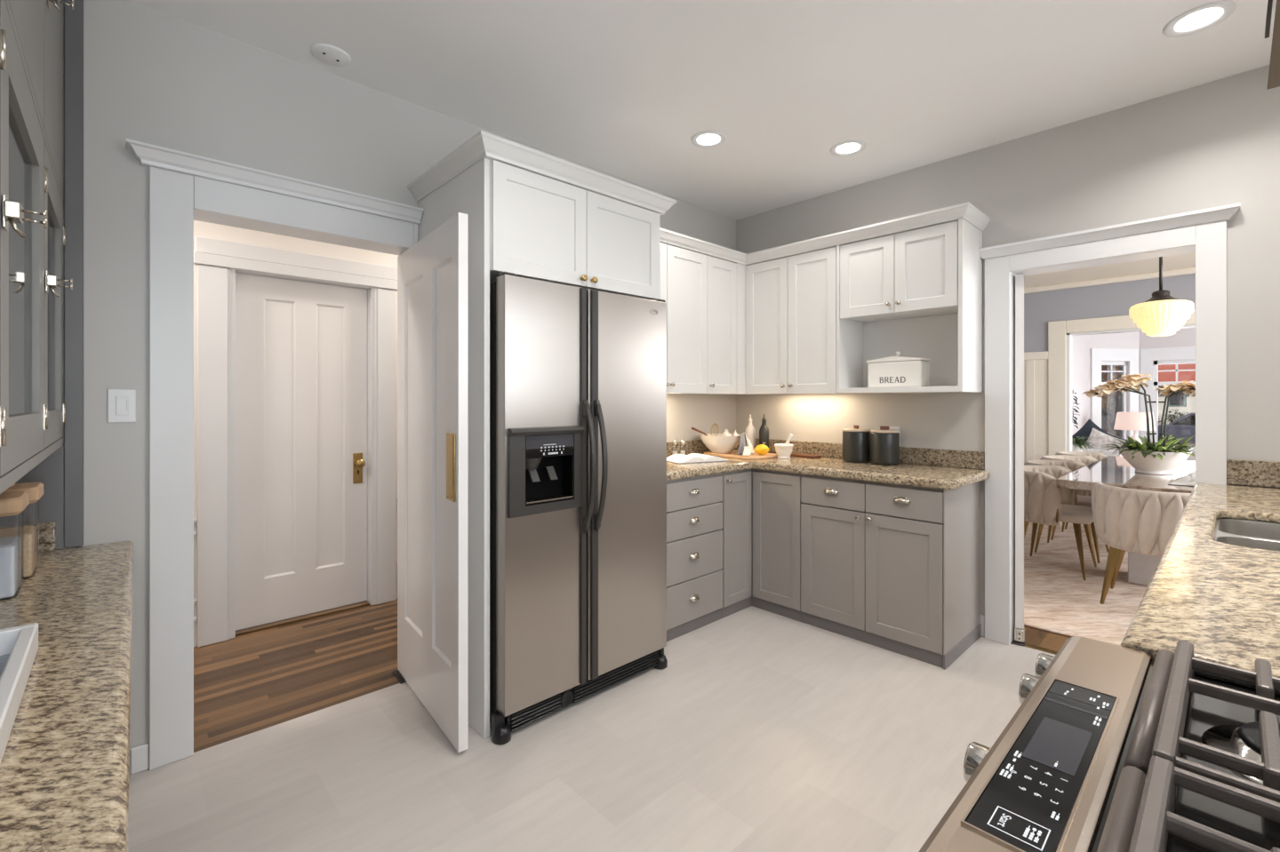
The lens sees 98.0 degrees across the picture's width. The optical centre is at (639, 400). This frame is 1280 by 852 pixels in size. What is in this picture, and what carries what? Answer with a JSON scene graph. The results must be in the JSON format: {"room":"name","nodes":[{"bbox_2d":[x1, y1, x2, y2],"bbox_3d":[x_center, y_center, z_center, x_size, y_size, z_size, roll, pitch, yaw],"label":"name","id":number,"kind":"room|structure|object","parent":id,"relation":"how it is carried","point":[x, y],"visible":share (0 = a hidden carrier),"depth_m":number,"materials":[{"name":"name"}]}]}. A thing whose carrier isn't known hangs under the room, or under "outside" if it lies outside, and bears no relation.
{"room":"kitchen","nodes":[
{"label":"kitchen","id":0,"kind":"room"},
{"bbox_2d":[193,220,398,647],"bbox_3d":[-2.091,-0.046,3.351,3.670,2.733,0.130,0,0,-43],"label":"wall","id":1,"kind":"structure","parent":0,"point":[201,228],"depth_m":3.19,"materials":[{"name":"white paint"}]},
{"bbox_2d":[193,236,397,647],"bbox_3d":[-2.032,0.220,3.375,1.070,2.200,0.155,0,0,-43],"label":"trim","id":2,"kind":"structure","parent":1,"relation":"attached to","point":[218,262],"depth_m":3.09,"materials":[{"name":"white paint"}]},
{"bbox_2d":[193,496,397,622],"bbox_3d":[-1.978,0.906,3.354,3.500,0.547,0.020,0,0,-43],"label":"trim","id":3,"kind":"structure","parent":1,"relation":"attached to","point":[195,520],"depth_m":2.97,"materials":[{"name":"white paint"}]},
{"bbox_2d":[235,272,367,631],"bbox_3d":[-2.035,0.290,3.388,0.711,2.035,0.112,0,0,-43],"label":"door","id":4,"kind":"structure","parent":1,"relation":"in","point":[301,347],"depth_m":3.37,"materials":[{"name":"white paint"}]},
{"bbox_2d":[235,600,368,635],"bbox_3d":[-2.046,1.315,3.400,0.712,0.010,0.100,0,0,-43],"label":"trim","id":5,"kind":"structure","parent":1,"relation":"attached to","point":[365,603],"depth_m":3.35,"materials":[{"name":"brown wood"}]},
{"bbox_2d":[56,0,735,775],"bbox_3d":[-0.750,-0.046,3.038,4.000,2.733,0.130,0,0,-43],"label":"wall","id":6,"kind":"structure","parent":0,"point":[152,76],"depth_m":2.02,"materials":[{"name":"grey paint"}]},
{"bbox_2d":[0,521,55,552],"bbox_3d":[-1.269,0.442,0.910,0.307,0.094,2.224,0,0,-43],"label":"backsplash","id":7,"kind":"structure","parent":6,"relation":"attached to","point":[47,531],"depth_m":1.80,"materials":[{"name":"stone"}]},
{"bbox_2d":[107,389,135,423],"bbox_3d":[-1.812,0.018,1.947,0.074,0.118,0.010,0,0,-43],"label":"light switch","id":8,"kind":"object","parent":6,"relation":"attached to","point":[121,403],"visible":1,"depth_m":1.94,"materials":[{"name":"white paint"}]},
{"bbox_2d":[129,744,148,775],"bbox_3d":[-1.778,1.274,1.978,0.049,0.092,0.012,0,0,-43],"label":"baseboard","id":9,"kind":"structure","parent":6,"relation":"attached to","point":[139,756],"depth_m":1.97,"materials":[{"name":"white paint"}]},
{"bbox_2d":[125,138,423,223],"bbox_3d":[-1.409,-0.866,2.276,1.020,0.058,0.082,0,0,-43],"label":"trim","id":10,"kind":"structure","parent":6,"relation":"attached to","point":[148,155],"depth_m":2.19,"materials":[{"name":"white paint"}]},
{"bbox_2d":[149,167,418,770],"bbox_3d":[-1.458,0.241,2.374,0.958,2.157,0.171,0,0,-43],"label":"trim","id":11,"kind":"structure","parent":6,"relation":"attached to","point":[177,200],"depth_m":2.04,"materials":[{"name":"white paint"}]},
{"bbox_2d":[392,212,467,752],"bbox_3d":[-0.916,0.311,2.397,0.073,2.018,0.832,0,0,-38],"label":"door","id":12,"kind":"structure","parent":6,"relation":"in","point":[432,274],"depth_m":2.29,"materials":[{"name":"white paint"}]},
{"bbox_2d":[659,242,707,393],"bbox_3d":[0.056,-0.497,3.456,0.767,0.902,0.359,0,0,-43],"label":"upper cabinet","id":13,"kind":"object","parent":6,"relation":"attached to","point":[683,273],"visible":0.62,"depth_m":3.47,"materials":[{"name":"white paint"}]},
{"bbox_2d":[692,256,769,394],"bbox_3d":[0.607,-0.497,3.972,0.739,0.902,0.359,0,0,-43],"label":"upper cabinet","id":14,"kind":"object","parent":6,"relation":"attached to","point":[726,280],"visible":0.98,"depth_m":3.76,"materials":[{"name":"white paint"}]},
{"bbox_2d":[666,438,984,470],"bbox_3d":[0.789,0.335,3.216,1.509,0.099,1.714,0,0,-43],"label":"backsplash","id":15,"kind":"structure","parent":6,"relation":"attached to","point":[908,455],"depth_m":3.40,"materials":[{"name":"stone"}]},
{"bbox_2d":[128,599,1070,851],"bbox_3d":[1.708,1.350,3.245,9.070,0.060,6.200,0,0,-43],"label":"floor","id":16,"kind":"structure","parent":0,"point":[761,731],"depth_m":2.08,"materials":[{"name":"tile"}]},
{"bbox_2d":[0,0,83,549],"bbox_3d":[-1.236,-0.045,0.955,0.438,2.731,2.244,0,0,-43],"label":"hutch","id":17,"kind":"object","parent":16,"relation":"on","point":[42,41],"visible":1,"depth_m":1.34,"materials":[{"name":"grey paint"}]},
{"bbox_2d":[0,540,133,851],"bbox_3d":[-1.204,0.513,0.971,0.506,0.046,2.263,0,0,-43],"label":"countertop","id":18,"kind":"structure","parent":17,"relation":"on","point":[65,764],"depth_m":0.88,"materials":[{"name":"beige stone"}]},
{"bbox_2d":[0,491,29,600],"bbox_3d":[-1.632,0.356,1.389,0.135,0.265,0.165,0,0,-43],"label":"storage jar","id":19,"kind":"object","parent":18,"relation":"on","point":[12,503],"visible":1,"depth_m":1.38,"materials":[{"name":"clear glass"}]},
{"bbox_2d":[0,623,38,764],"bbox_3d":[-1.068,0.462,0.749,0.305,0.052,0.667,0,0,-43],"label":"serving tray","id":20,"kind":"object","parent":18,"relation":"on","point":[19,645],"visible":1,"depth_m":0.93,"materials":[{"name":"white paint"}]},
{"bbox_2d":[0,482,43,579],"bbox_3d":[-1.764,0.356,1.549,0.135,0.265,0.165,0,0,-43],"label":"storage jar","id":21,"kind":"object","parent":18,"relation":"on","point":[30,534],"visible":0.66,"depth_m":1.54,"materials":[{"name":"clear glass"}]},
{"bbox_2d":[407,130,676,738],"bbox_3d":[-0.456,0.152,2.721,1.070,2.336,0.731,0,0,-43],"label":"tall cabinet","id":22,"kind":"object","parent":16,"relation":"on","point":[534,214],"visible":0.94,"depth_m":2.27,"materials":[{"name":"white paint"}]},
{"bbox_2d":[489,272,667,744],"bbox_3d":[-0.415,0.411,2.673,0.946,1.818,0.801,0,0,-43],"label":"refrigerator","id":23,"kind":"object","parent":16,"relation":"on","point":[578,375],"visible":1,"depth_m":2.35,"materials":[{"name":"grey metal"}]},
{"bbox_2d":[666,473,722,641],"bbox_3d":[0.089,0.878,3.332,0.646,0.884,0.585,0,0,-43],"label":"base cabinet","id":24,"kind":"object","parent":16,"relation":"on","point":[694,505],"visible":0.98,"depth_m":3.17,"materials":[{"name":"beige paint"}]},
{"bbox_2d":[720,469,802,622],"bbox_3d":[0.748,0.878,3.732,0.860,0.884,0.903,0,0,-43],"label":"base cabinet","id":25,"kind":"object","parent":16,"relation":"on","point":[761,529],"visible":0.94,"depth_m":3.44,"materials":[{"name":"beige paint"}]},
{"bbox_2d":[800,474,980,670],"bbox_3d":[1.423,0.878,3.200,0.604,0.884,0.792,0,0,-43],"label":"base cabinet","id":26,"kind":"object","parent":16,"relation":"on","point":[894,568],"visible":0.99,"depth_m":2.96,"materials":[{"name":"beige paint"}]},
{"bbox_2d":[666,453,989,489],"bbox_3d":[0.799,0.409,3.203,1.510,0.049,1.745,0,0,-43],"label":"countertop","id":27,"kind":"structure","parent":26,"relation":"on","point":[910,475],"depth_m":3.14,"materials":[{"name":"beige stone"}]},
{"bbox_2d":[672,440,677,455],"bbox_3d":[0.235,0.323,3.749,0.044,0.124,0.043,0,0,-43],"label":"shaker","id":28,"kind":"object","parent":27,"relation":"on","point":[674,442],"visible":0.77,"depth_m":3.74,"materials":[{"name":"clear glass"}]},
{"bbox_2d":[680,439,685,455],"bbox_3d":[0.289,0.323,3.772,0.044,0.124,0.043,0,0,-43],"label":"shaker","id":29,"kind":"object","parent":27,"relation":"on","point":[682,442],"visible":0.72,"depth_m":3.76,"materials":[{"name":"clear glass"}]},
{"bbox_2d":[666,453,730,463],"bbox_3d":[0.353,0.367,3.572,0.380,0.036,0.250,0,0,-26],"label":"cookbook","id":30,"kind":"object","parent":27,"relation":"on","point":[692,458],"visible":0.97,"depth_m":3.49,"materials":[{"name":"white paper"}]},
{"bbox_2d":[704,449,777,460],"bbox_3d":[0.713,0.376,3.882,0.330,0.018,0.470,0,0,-37],"label":"cutting board","id":31,"kind":"object","parent":27,"relation":"on","point":[733,454],"visible":0.62,"depth_m":3.74,"materials":[{"name":"brown wood"}]},
{"bbox_2d":[699,433,740,453],"bbox_3d":[0.573,0.303,3.922,0.308,0.126,0.308,0,0,-43],"label":"bowl","id":32,"kind":"object","parent":31,"relation":"on","point":[718,444],"visible":0.95,"depth_m":3.82,"materials":[{"name":"white ceramic"}]},
{"bbox_2d":[691,427,707,435],"bbox_3d":[0.464,0.246,3.922,0.207,0.120,0.040,0,0,27],"label":"wooden spoon","id":33,"kind":"object","parent":32,"relation":"in","point":[692,428],"visible":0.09,"depth_m":3.93,"materials":[{"name":"brown wood"}]},
{"bbox_2d":[710,424,719,436],"bbox_3d":[0.535,0.242,3.972,0.064,0.164,0.060,0,0,24],"label":"whisk","id":34,"kind":"object","parent":32,"relation":"in","point":[714,424],"visible":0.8,"depth_m":3.97,"materials":[{"name":"gold metal"}]},
{"bbox_2d":[722,429,732,436],"bbox_3d":[0.612,0.240,3.890,0.074,0.082,0.074,0,0,-43],"label":"garlic bulb","id":35,"kind":"object","parent":32,"relation":"in","point":[726,434],"visible":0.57,"depth_m":3.88,"materials":[{"name":"food"}]},
{"bbox_2d":[731,430,738,436],"bbox_3d":[0.673,0.244,3.931,0.070,0.078,0.070,0,0,-43],"label":"garlic bulb","id":36,"kind":"object","parent":32,"relation":"in","point":[734,434],"visible":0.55,"depth_m":3.92,"materials":[{"name":"food"}]},
{"bbox_2d":[736,432,754,455],"bbox_3d":[0.730,0.294,3.811,0.097,0.140,0.309,0,0,18],"label":"towel","id":37,"kind":"object","parent":32,"relation":"hanging from","point":[743,450],"visible":1,"depth_m":3.76,"materials":[{"name":"fabric"}]},
{"bbox_2d":[754,444,769,455],"bbox_3d":[0.822,0.331,3.751,0.082,0.072,0.082,0,0,-43],"label":"lemon","id":38,"kind":"object","parent":31,"relation":"on","point":[761,449],"visible":1,"depth_m":3.73,"materials":[{"name":"food"}]},
{"bbox_2d":[744,414,755,450],"bbox_3d":[0.808,0.242,4.081,0.072,0.284,0.072,0,0,-43],"label":"oil bottle","id":39,"kind":"object","parent":27,"relation":"on","point":[750,432],"visible":0.68,"depth_m":4.05,"materials":[{"name":"white ceramic"}]},
{"bbox_2d":[759,414,768,453],"bbox_3d":[0.890,0.240,3.993,0.074,0.288,0.074,0,0,-43],"label":"oil bottle","id":40,"kind":"object","parent":27,"relation":"on","point":[764,430],"visible":0.78,"depth_m":3.97,"materials":[{"name":"black ceramic"}]},
{"bbox_2d":[774,443,793,458],"bbox_3d":[0.963,0.338,3.725,0.130,0.094,0.130,0,0,-43],"label":"mortar","id":41,"kind":"object","parent":27,"relation":"on","point":[783,452],"visible":0.98,"depth_m":3.68,"materials":[{"name":"white ceramic"}]},
{"bbox_2d":[784,433,793,445],"bbox_3d":[0.979,0.286,3.714,0.094,0.136,0.032,0,0,40],"label":"pestle","id":42,"kind":"object","parent":41,"relation":"in","point":[791,436],"visible":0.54,"depth_m":3.70,"materials":[{"name":"white ceramic"}]},
{"bbox_2d":[768,451,821,458],"bbox_3d":[1.065,0.377,3.889,0.110,0.016,0.420,0,0,-36],"label":"cutting board","id":43,"kind":"object","parent":27,"relation":"on","point":[798,455],"visible":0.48,"depth_m":3.77,"materials":[{"name":"brown wood"}]},
{"bbox_2d":[842,424,870,463],"bbox_3d":[1.364,0.270,3.509,0.165,0.230,0.165,0,0,-43],"label":"canister","id":44,"kind":"object","parent":27,"relation":"on","point":[856,441],"visible":0.97,"depth_m":3.44,"materials":[{"name":"metal"}]},
{"bbox_2d":[870,426,899,465],"bbox_3d":[1.486,0.270,3.380,0.165,0.230,0.165,0,0,-43],"label":"canister","id":45,"kind":"object","parent":27,"relation":"on","point":[884,442],"visible":1,"depth_m":3.31,"materials":[{"name":"metal"}]},
{"bbox_2d":[1024,521,1147,645],"bbox_3d":[4.346,1.314,4.484,4.725,0.012,3.600,0,0,-43],"label":"area rug","id":46,"kind":"object","parent":16,"relation":"on","point":[1058,600],"visible":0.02,"depth_m":3.82,"materials":[{"name":"carpet"}]},
{"bbox_2d":[1024,465,1096,581],"bbox_3d":[3.227,0.925,4.401,0.614,0.765,0.590,0,0,-43],"label":"dining chair","id":47,"kind":"object","parent":46,"relation":"on","point":[1044,503],"visible":0.59,"depth_m":4.21,"materials":[{"name":"beige fabric"}]},
{"bbox_2d":[1024,460,1108,563],"bbox_3d":[3.687,0.925,4.832,0.614,0.765,0.590,0,0,-43],"label":"dining chair","id":48,"kind":"object","parent":46,"relation":"on","point":[1082,499],"visible":0.17,"depth_m":4.80,"materials":[{"name":"beige fabric"}]},
{"bbox_2d":[1040,455,1096,540],"bbox_3d":[4.147,0.925,5.263,0.614,0.765,0.590,0,0,-43],"label":"dining chair","id":49,"kind":"object","parent":46,"relation":"on","point":[1084,460],"visible":0.09,"depth_m":5.42,"materials":[{"name":"beige fabric"}]},
{"bbox_2d":[1055,451,1106,529],"bbox_3d":[4.606,0.925,5.694,0.614,0.765,0.590,0,0,-43],"label":"dining chair","id":50,"kind":"object","parent":46,"relation":"on","point":[1096,456],"visible":0.1,"depth_m":5.86,"materials":[{"name":"beige fabric"}]},
{"bbox_2d":[1056,456,1195,586],"bbox_3d":[4.265,0.937,4.494,2.470,0.738,1.045,0,0,-43],"label":"dining table","id":51,"kind":"object","parent":46,"relation":"on","point":[1111,471],"visible":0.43,"depth_m":3.98,"materials":[{"name":"stone"}]},
{"bbox_2d":[1082,373,1195,474],"bbox_3d":[3.995,0.177,4.365,0.794,0.780,0.653,0,0,22],"label":"potted orchid","id":52,"kind":"object","parent":51,"relation":"on","point":[1146,458],"visible":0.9,"depth_m":4.31,"materials":[{"name":"white ceramic"}]},
{"bbox_2d":[1168,471,1195,486],"bbox_3d":[3.776,0.513,3.765,0.300,0.103,0.280,0,0,-43],"label":"napkin","id":53,"kind":"object","parent":51,"relation":"on","point":[1189,480],"visible":0.47,"depth_m":3.76,"materials":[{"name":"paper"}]},
{"bbox_2d":[1091,481,1191,604],"bbox_3d":[3.253,0.925,3.520,0.590,0.765,0.614,0,0,-43],"label":"dining chair","id":54,"kind":"object","parent":46,"relation":"on","point":[1129,520],"visible":0.62,"depth_m":3.40,"materials":[{"name":"beige fabric"}]},
{"bbox_3d":[5.271,0.955,6.834,0.502,0.650,0.395,0,0,-43],"label":"console","id":55,"kind":"object","parent":46,"relation":"on","visible":0},
{"bbox_2d":[1072,436,1095,451],"bbox_3d":[5.293,0.529,6.771,0.398,0.199,0.402,0,0,-43],"label":"potted plant","id":56,"kind":"object","parent":55,"relation":"on","point":[1077,444],"visible":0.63,"depth_m":6.70,"materials":[{"name":"green plant"}]},
{"bbox_2d":[918,636,1279,851],"bbox_3d":[0.635,0.831,0.397,0.758,0.979,0.746,0,0,-43],"label":"range","id":57,"kind":"object","parent":16,"relation":"on","point":[1108,748],"visible":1,"depth_m":0.56,"materials":[{"name":"metal"}]},
{"bbox_2d":[1090,659,1279,851],"bbox_3d":[0.685,0.383,0.344,0.758,0.025,0.601,0,0,-43],"label":"cooktop","id":58,"kind":"object","parent":57,"relation":"in","point":[1118,781],"depth_m":0.58,"materials":[{"name":"grey metal"}]},
{"bbox_3d":[1.820,0.857,1.437,2.380,0.926,0.644,0,0,-43],"label":"cabinet","id":59,"kind":"object","parent":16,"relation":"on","visible":0},
{"bbox_2d":[1120,482,1279,678],"bbox_3d":[1.822,0.389,1.434,2.384,0.050,0.637,0,0,-43],"label":"countertop","id":60,"kind":"structure","parent":59,"relation":"on","point":[1221,599],"depth_m":1.06,"materials":[{"name":"beige stone"}]},
{"bbox_2d":[1214,518,1279,551],"bbox_3d":[1.867,0.487,1.488,0.690,0.187,0.479,0,0,-43],"label":"sink","id":61,"kind":"object","parent":60,"relation":"in","point":[1246,533],"visible":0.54,"depth_m":1.78,"materials":[{"name":"metal"}]},
{"bbox_2d":[128,0,1275,220],"bbox_3d":[0.383,-1.453,1.815,4.280,0.080,3.465,0,0,-43],"label":"ceiling","id":62,"kind":"structure","parent":0,"point":[621,89],"depth_m":2.37,"materials":[{"name":"paint"}]},
{"bbox_2d":[310,43,351,66],"bbox_3d":[-1.261,-1.407,2.272,0.144,0.012,0.144,0,0,-43],"label":"cover plate","id":63,"kind":"object","parent":62,"relation":"attached to","point":[329,54],"visible":1,"depth_m":2.26,"materials":[{"name":"paint"}]},
{"bbox_2d":[690,130,726,148],"bbox_3d":[0.371,-1.409,3.005,0.192,0.007,0.192,0,0,-43],"label":"recessed light","id":64,"kind":"object","parent":62,"relation":"in","point":[707,139],"visible":1,"depth_m":3.00,"materials":[{"name":"white paint"}]},
{"bbox_2d":[830,140,866,156],"bbox_3d":[1.162,-1.409,3.109,0.192,0.007,0.192,0,0,-43],"label":"recessed light","id":65,"kind":"object","parent":62,"relation":"in","point":[848,148],"visible":1,"depth_m":3.10,"materials":[{"name":"white paint"}]},
{"bbox_2d":[1162,0,1236,37],"bbox_3d":[2.067,-1.409,2.060,0.192,0.007,0.192,0,0,-43],"label":"recessed light","id":66,"kind":"object","parent":62,"relation":"in","point":[1204,17],"visible":1,"depth_m":2.05,"materials":[{"name":"white paint"}]},
{"bbox_2d":[1272,0,1276,8],"bbox_3d":[2.308,-1.409,1.909,0.192,0.007,0.192,0,0,-43],"label":"recessed light","id":67,"kind":"object","parent":62,"relation":"in","point":[1274,1],"visible":0.38,"depth_m":1.97,"materials":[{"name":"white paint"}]},
{"bbox_2d":[736,64,1279,615],"bbox_3d":[1.890,-0.046,3.241,0.130,2.733,3.445,0,0,-43],"label":"wall","id":68,"kind":"structure","parent":0,"point":[1216,143],"depth_m":2.74,"materials":[{"name":"grey paint"}]},
{"bbox_2d":[745,247,836,394],"bbox_3d":[1.071,-0.497,3.755,0.359,0.902,0.691,0,0,-43],"label":"upper cabinet","id":69,"kind":"object","parent":68,"relation":"attached to","point":[791,301],"visible":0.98,"depth_m":3.62,"materials":[{"name":"white paint"}]},
{"bbox_2d":[888,426,900,446],"bbox_3d":[1.580,0.223,3.468,0.010,0.121,0.079,0,0,-43],"label":"power outlet","id":70,"kind":"object","parent":68,"relation":"attached to","point":[890,428],"visible":0.18,"depth_m":3.45,"materials":[{"name":"white paint"}]},
{"bbox_2d":[836,218,982,393],"bbox_3d":[1.547,-0.497,3.247,0.357,0.902,0.697,0,0,-43],"label":"upper cabinet","id":71,"kind":"object","parent":68,"relation":"attached to","point":[917,293],"visible":1,"depth_m":3.19,"materials":[{"name":"white paint"}]},
{"bbox_2d":[659,201,990,265],"bbox_3d":[0.887,-0.981,3.108,1.512,0.064,1.477,0,0,-43],"label":"crown molding","id":72,"kind":"structure","parent":71,"relation":"attached to","point":[969,212],"depth_m":3.33,"materials":[{"name":"white paint"}]},
{"bbox_2d":[866,352,930,387],"bbox_3d":[1.521,-0.184,3.280,0.143,0.212,0.314,0,0,-43],"label":"bread box","id":73,"kind":"object","parent":71,"relation":"on","point":[891,372],"visible":1,"depth_m":3.21,"materials":[{"name":"white ceramic"}]},
{"bbox_2d":[839,385,969,393],"bbox_3d":[1.556,-0.061,3.259,0.328,0.031,0.654,0,0,-43],"label":"shelf","id":74,"kind":"object","parent":71,"relation":"attached to","point":[843,389],"depth_m":3.15,"materials":[{"name":"white paint"}]},
{"bbox_2d":[980,615,984,637],"bbox_3d":[1.915,1.260,3.111,0.012,0.120,0.030,0,0,-43],"label":"baseboard","id":75,"kind":"structure","parent":68,"relation":"attached to","point":[982,618],"depth_m":3.10,"materials":[{"name":"white paint"}]},
{"bbox_2d":[1010,274,1025,647],"bbox_3d":[2.235,0.317,3.308,0.068,2.004,0.730,0,0,33],"label":"door","id":76,"kind":"structure","parent":68,"relation":"in","point":[1019,628],"depth_m":3.02,"materials":[{"name":"white paint"}]},
{"bbox_2d":[1025,643,1057,655],"bbox_3d":[2.282,1.317,2.784,0.038,0.007,0.709,0,0,-43],"label":"trim","id":77,"kind":"structure","parent":68,"relation":"attached to","point":[1027,644],"depth_m":2.94,"materials":[{"name":"wood"}]},
{"bbox_2d":[984,220,1226,645],"bbox_3d":[2.291,0.268,2.809,0.176,2.105,0.924,0,0,-43],"label":"trim","id":78,"kind":"structure","parent":68,"relation":"attached to","point":[1208,241],"depth_m":2.95,"materials":[{"name":"white paint"}]},
{"bbox_2d":[978,202,1239,260],"bbox_3d":[2.222,-0.812,2.744,0.065,0.054,1.004,0,0,-43],"label":"trim","id":79,"kind":"structure","parent":68,"relation":"attached to","point":[1224,212],"depth_m":2.66,"materials":[{"name":"white paint"}]},
{"bbox_2d":[1226,459,1279,488],"bbox_3d":[2.737,0.308,2.224,0.021,0.109,0.538,0,0,-43],"label":"backsplash","id":80,"kind":"structure","parent":68,"relation":"attached to","point":[1239,472],"depth_m":2.36,"materials":[{"name":"stone"}]},
{"bbox_2d":[1072,335,1088,435],"bbox_3d":[5.947,-0.005,7.847,3.430,2.650,0.120,0,0,-43],"label":"wall","id":81,"kind":"structure","parent":0,"point":[1080,344],"depth_m":8.49,"materials":[{"name":"paint"}]},
{"bbox_2d":[1072,390,1080,429],"bbox_3d":[6.052,0.121,7.739,0.142,0.543,0.145,0,0,-8],"label":"trailing plant","id":82,"kind":"object","parent":81,"relation":"attached to","point":[1075,420],"visible":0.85,"depth_m":7.75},
{"bbox_2d":[1024,273,1195,352],"bbox_3d":[5.578,-0.005,5.638,0.130,2.650,4.400,0,0,-43],"label":"wall","id":83,"kind":"structure","parent":0,"point":[1110,300],"depth_m":6.18,"materials":[{"name":"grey paint"}]},
{"bbox_2d":[1024,352,1047,463],"bbox_3d":[4.369,0.375,6.811,0.030,1.890,1.035,0,0,-43],"label":"trim","id":84,"kind":"structure","parent":83,"relation":"attached to","point":[1036,364],"depth_m":6.52,"materials":[{"name":"beige paint"}]},
{"bbox_2d":[1024,267,1195,294],"bbox_3d":[3.957,-1.300,4.201,4.200,0.060,4.280,0,0,-43],"label":"trim","id":85,"kind":"structure","parent":83,"relation":"attached to","point":[1189,270],"depth_m":6.00,"materials":[{"name":"beige paint"}]},
{"bbox_2d":[1048,309,1195,455],"bbox_3d":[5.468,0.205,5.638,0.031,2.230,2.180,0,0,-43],"label":"trim","id":86,"kind":"structure","parent":83,"relation":"attached to","point":[1058,331],"depth_m":6.34,"materials":[{"name":"beige paint"}]},
{"bbox_2d":[1024,252,1195,287],"bbox_3d":[4.049,-1.370,4.205,4.340,0.080,4.400,0,0,-43],"label":"ceiling","id":87,"kind":"structure","parent":0,"point":[1186,260],"depth_m":5.68,"materials":[{"name":"beige paint"}]},
{"bbox_2d":[1129,256,1194,336],"bbox_3d":[4.178,-0.924,4.463,0.381,0.809,0.381,0,0,-43],"label":"pendant lamp","id":88,"kind":"object","parent":87,"relation":"hanging from","point":[1162,315],"visible":0.96,"depth_m":4.38,"materials":[{"name":"glass"}]},
{"bbox_2d":[1088,331,1139,439],"bbox_3d":[7.663,-0.005,9.061,0.890,2.650,0.120,0,0,-5],"label":"wall","id":89,"kind":"structure","parent":0,"point":[1125,340],"depth_m":9.00,"materials":[{"name":"paint"}]},
{"bbox_2d":[1090,348,1138,439],"bbox_3d":[7.671,0.240,9.017,0.820,2.160,0.130,0,0,-5],"label":"window","id":90,"kind":"structure","parent":89,"relation":"in","point":[1104,409],"depth_m":9.01,"materials":[{"name":"white paint"}]},
{"bbox_2d":[1117,448,1192,474],"bbox_3d":[4.026,0.476,4.362,0.440,0.182,0.440,0,0,-43],"label":"bowl","id":91,"kind":"object","parent":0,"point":[1164,461],"depth_m":4.24,"materials":[{"name":"white ceramic"}]},
{"bbox_2d":[1139,328,1195,461],"bbox_3d":[9.061,-0.005,8.114,0.120,2.650,2.650,0,0,-43],"label":"wall","id":92,"kind":"structure","parent":0,"point":[1186,337],"depth_m":8.74,"materials":[{"name":"paint"}]},
{"bbox_2d":[1139,346,1195,454],"bbox_3d":[8.693,0.240,8.441,0.130,2.160,1.650,0,0,-43],"label":"window","id":93,"kind":"structure","parent":92,"relation":"in","point":[1149,358],"depth_m":8.91,"materials":[{"name":"white paint"}]},
{"bbox_3d":[7.714,1.351,6.612,4.300,0.058,4.500,0,0,-43],"label":"floor","id":94,"kind":"structure","parent":0,"visible":0},
{"bbox_2d":[1083,448,1122,456],"bbox_3d":[5.968,0.940,7.306,1.000,0.660,0.640,0,0,-43],"label":"armchair","id":95,"kind":"object","parent":94,"relation":"on","point":[1109,452],"visible":0.04,"depth_m":6.84,"materials":[{"name":"grey fabric"}]},
{"bbox_2d":[1072,418,1113,442],"bbox_3d":[5.910,0.540,7.279,0.128,0.614,0.620,0,0,-43],"label":"throw pillow","id":96,"kind":"object","parent":95,"relation":"on","point":[1085,431],"visible":0.19,"depth_m":7.27,"materials":[{"name":"fabric"}]},
{"bbox_2d":[1084,427,1126,450],"bbox_3d":[5.883,0.580,7.089,0.102,0.475,0.481,0,0,-43],"label":"throw pillow","id":97,"kind":"object","parent":95,"relation":"on","point":[1100,439],"visible":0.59,"depth_m":7.06,"materials":[{"name":"fabric"}]},
{"bbox_2d":[1110,434,1135,447],"bbox_3d":[6.163,0.620,7.228,0.092,0.431,0.434,0,0,-43],"label":"throw pillow","id":98,"kind":"object","parent":95,"relation":"on","point":[1110,435],"visible":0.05,"depth_m":7.14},
{"bbox_3d":[7.313,1.097,8.210,0.530,0.452,0.530,0,0,-43],"label":"side table","id":99,"kind":"object","parent":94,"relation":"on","visible":0},
{"bbox_2d":[1113,412,1156,444],"bbox_3d":[7.306,0.520,8.217,0.470,0.700,0.470,0,0,-43],"label":"table lamp","id":100,"kind":"object","parent":99,"relation":"on","point":[1135,421],"visible":0.55,"depth_m":8.08,"materials":[{"name":"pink fabric"}]},
{"bbox_3d":[1.516,-0.046,0.619,4.000,2.733,0.130,0,0,-43],"label":"wall","id":101,"kind":"structure","parent":0,"visible":0},
{"bbox_2d":[1264,0,1279,89],"bbox_3d":[0.722,-0.908,0.302,0.754,1.005,0.490,0,0,-43],"label":"range hood","id":102,"kind":"object","parent":101,"relation":"attached to","point":[1274,73],"visible":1,"depth_m":0.68,"materials":[{"name":"metal"}]},
{"label":"outside","id":103,"kind":"structure","parent":0,"visible":0},
{"bbox_3d":[48.889,1.945,45.813,106.000,0.050,120.000,0,0,-43],"label":"ground","id":104,"kind":"structure","parent":103,"visible":0},
{"bbox_2d":[1157,409,1187,424],"bbox_3d":[24.966,1.177,25.986,1.678,1.547,1.647,0,0,-43],"label":"bush","id":105,"kind":"object","parent":104,"relation":"on","point":[1174,417],"visible":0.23,"depth_m":25.95,"materials":[{"name":"green plant"}]},
{"bbox_2d":[1157,363,1195,423],"bbox_3d":[50.051,-1.080,44.573,9.600,6.000,14.200,0,0,-43],"label":"house","id":106,"kind":"structure","parent":104,"relation":"on","point":[1181,402],"depth_m":45.60,"materials":[{"name":"paint"}]},
{"bbox_2d":[1157,412,1195,445],"bbox_3d":[21.617,1.195,20.805,1.840,1.450,4.300,0,0,-43],"label":"car","id":107,"kind":"object","parent":104,"relation":"on","point":[1183,427],"visible":0.2,"depth_m":20.89,"materials":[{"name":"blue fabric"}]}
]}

